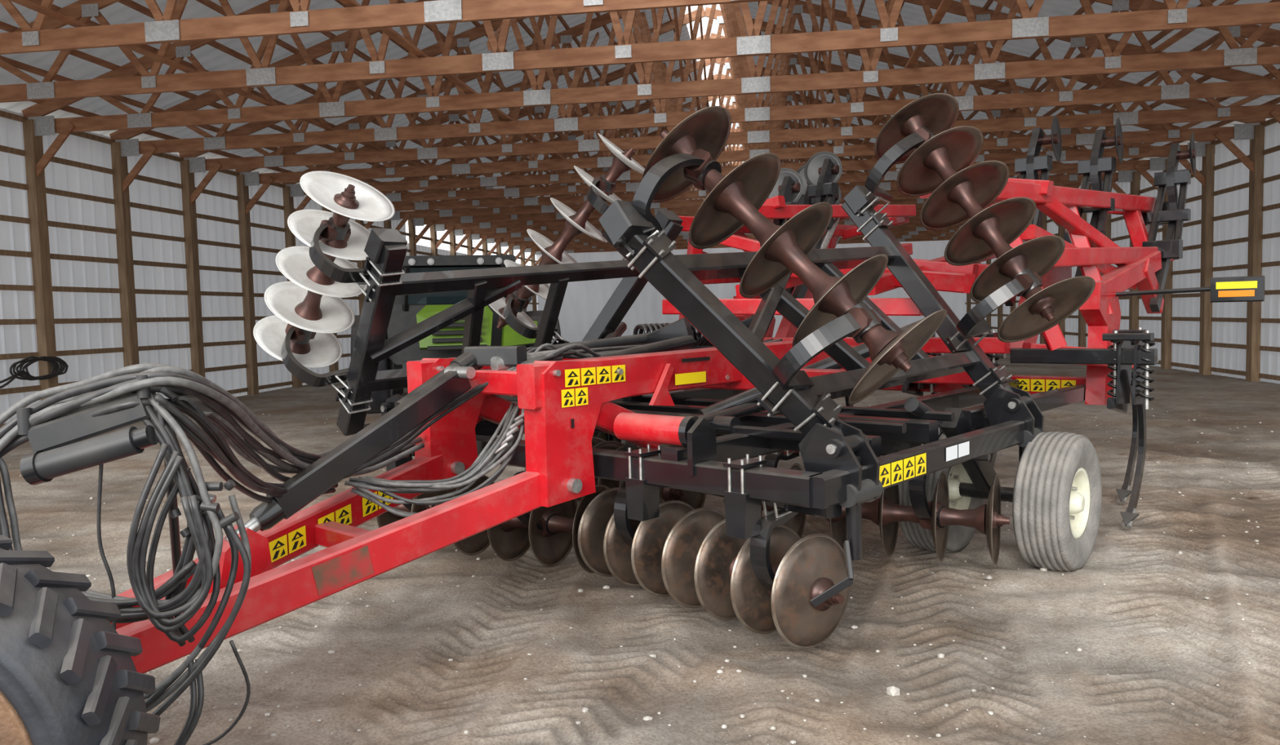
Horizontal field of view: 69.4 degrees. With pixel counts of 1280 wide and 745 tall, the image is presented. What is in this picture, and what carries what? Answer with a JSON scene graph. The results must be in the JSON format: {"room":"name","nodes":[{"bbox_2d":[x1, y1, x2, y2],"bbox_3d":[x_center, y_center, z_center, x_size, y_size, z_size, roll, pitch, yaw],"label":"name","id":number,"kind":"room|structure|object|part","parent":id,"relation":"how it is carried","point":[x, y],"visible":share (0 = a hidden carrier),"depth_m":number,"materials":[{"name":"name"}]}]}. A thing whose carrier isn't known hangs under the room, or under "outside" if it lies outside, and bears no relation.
{"room":"farm machinery shed","nodes":[
{"label":"farm machinery shed","id":0,"kind":"room"},
{"bbox_2d":[0,107,537,423],"bbox_3d":[-8.155,-2.360,26.046,0.030,5.000,42.570,-1,4,8],"label":"wall","id":1,"kind":"structure","parent":0,"point":[14,270],"depth_m":17.23,"materials":[{"name":"metal"}]},
{"bbox_2d":[0,353,1279,744],"bbox_3d":[-1.587,0.090,24.439,133.070,0.118,110.747,-1,4,0],"label":"floor","id":2,"kind":"structure","parent":0,"point":[1038,616],"depth_m":4.59,"materials":[{"name":"dirt"}]},
{"bbox_2d":[0,535,160,744],"bbox_3d":[-1.816,0.955,2.257,1.110,1.110,0.430,-2,4,-9],"label":"wheel","id":3,"kind":"object","parent":2,"relation":"on","point":[68,677],"visible":1,"depth_m":2.21,"materials":[{"name":"rubber"}]},
{"bbox_2d":[350,254,560,413],"bbox_3d":[-3.526,-0.756,17.731,3.500,2.630,6.014,-2,4,-12],"label":"tractor","id":4,"kind":"object","parent":2,"relation":"on","point":[408,310],"visible":0.23,"depth_m":15.34,"materials":[{"name":"green metal"}]},
{"bbox_2d":[0,93,1265,744],"bbox_3d":[0.669,-0.391,6.104,4.998,3.151,9.403,2,5,42],"label":"disc harrow","id":5,"kind":"object","parent":2,"relation":"on","point":[636,430],"visible":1,"depth_m":4.88,"materials":[{"name":"metal"}]},
{"bbox_3d":[0.552,-0.278,6.219,3.893,2.421,9.403,2,5,42],"label":"red frame","id":6,"kind":"part","parent":5,"relation":"part of","materials":[{"name":"paint"}]},
{"bbox_3d":[0.364,-0.162,6.014,4.000,2.110,6.174,2,5,42],"label":"black frame","id":7,"kind":"part","parent":5,"relation":"part of","materials":[{"name":"paint"}]},
{"bbox_2d":[1115,275,1265,302],"bbox_3d":[4.027,-0.602,6.814,0.960,0.180,0.075,2,5,42],"label":"marker lamp","id":8,"kind":"object","parent":5,"relation":"attached to","point":[1248,288],"depth_m":6.61,"materials":[{"name":"black paint"}]},
{"bbox_2d":[8,399,1279,744],"bbox_3d":[0.016,1.005,9.365,16.004,0.112,14.010,-1,4,0],"label":"gravel stones","id":9,"kind":"object","parent":2,"relation":"on","point":[892,691],"visible":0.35,"depth_m":4.23},
{"bbox_2d":[0,0,1279,211],"bbox_3d":[2.174,-6.751,24.323,21.801,3.416,43.170,-1,4,8],"label":"ceiling","id":10,"kind":"structure","parent":0,"point":[211,59],"depth_m":17.72,"materials":[{"name":"wood"}]},
{"bbox_2d":[0,0,1279,266],"bbox_3d":[2.180,-6.228,24.312,21.062,4.455,42.520,-1,4,8],"label":"roof trusses","id":11,"kind":"object","parent":10,"relation":"attached to","point":[505,222],"visible":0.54,"depth_m":14.82,"materials":[{"name":"brown wood"}]},
{"bbox_2d":[0,110,1279,428],"bbox_3d":[2.273,-2.525,24.557,26.642,4.855,44.991,-1,4,0],"label":"wall girts","id":12,"kind":"structure","parent":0,"point":[24,375],"depth_m":17.54,"materials":[{"name":"brown wood"}]},
{"bbox_2d":[22,119,1264,400],"bbox_3d":[2.208,-2.277,24.062,20.920,5.180,41.570,-1,4,8],"label":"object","id":13,"kind":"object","parent":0,"point":[33,145],"depth_m":18.52,"materials":[{"name":"brown wood"}]},
{"bbox_2d":[536,189,966,342],"bbox_3d":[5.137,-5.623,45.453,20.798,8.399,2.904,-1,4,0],"label":"wall","id":14,"kind":"structure","parent":0,"point":[583,302],"depth_m":46.31,"materials":[{"name":"metal"}]},
{"bbox_2d":[970,118,1279,383],"bbox_3d":[12.711,-2.675,23.139,0.030,4.980,42.570,-1,4,8],"label":"wall","id":15,"kind":"structure","parent":0,"point":[1235,254],"depth_m":19.28,"materials":[{"name":"metal"}]}
]}

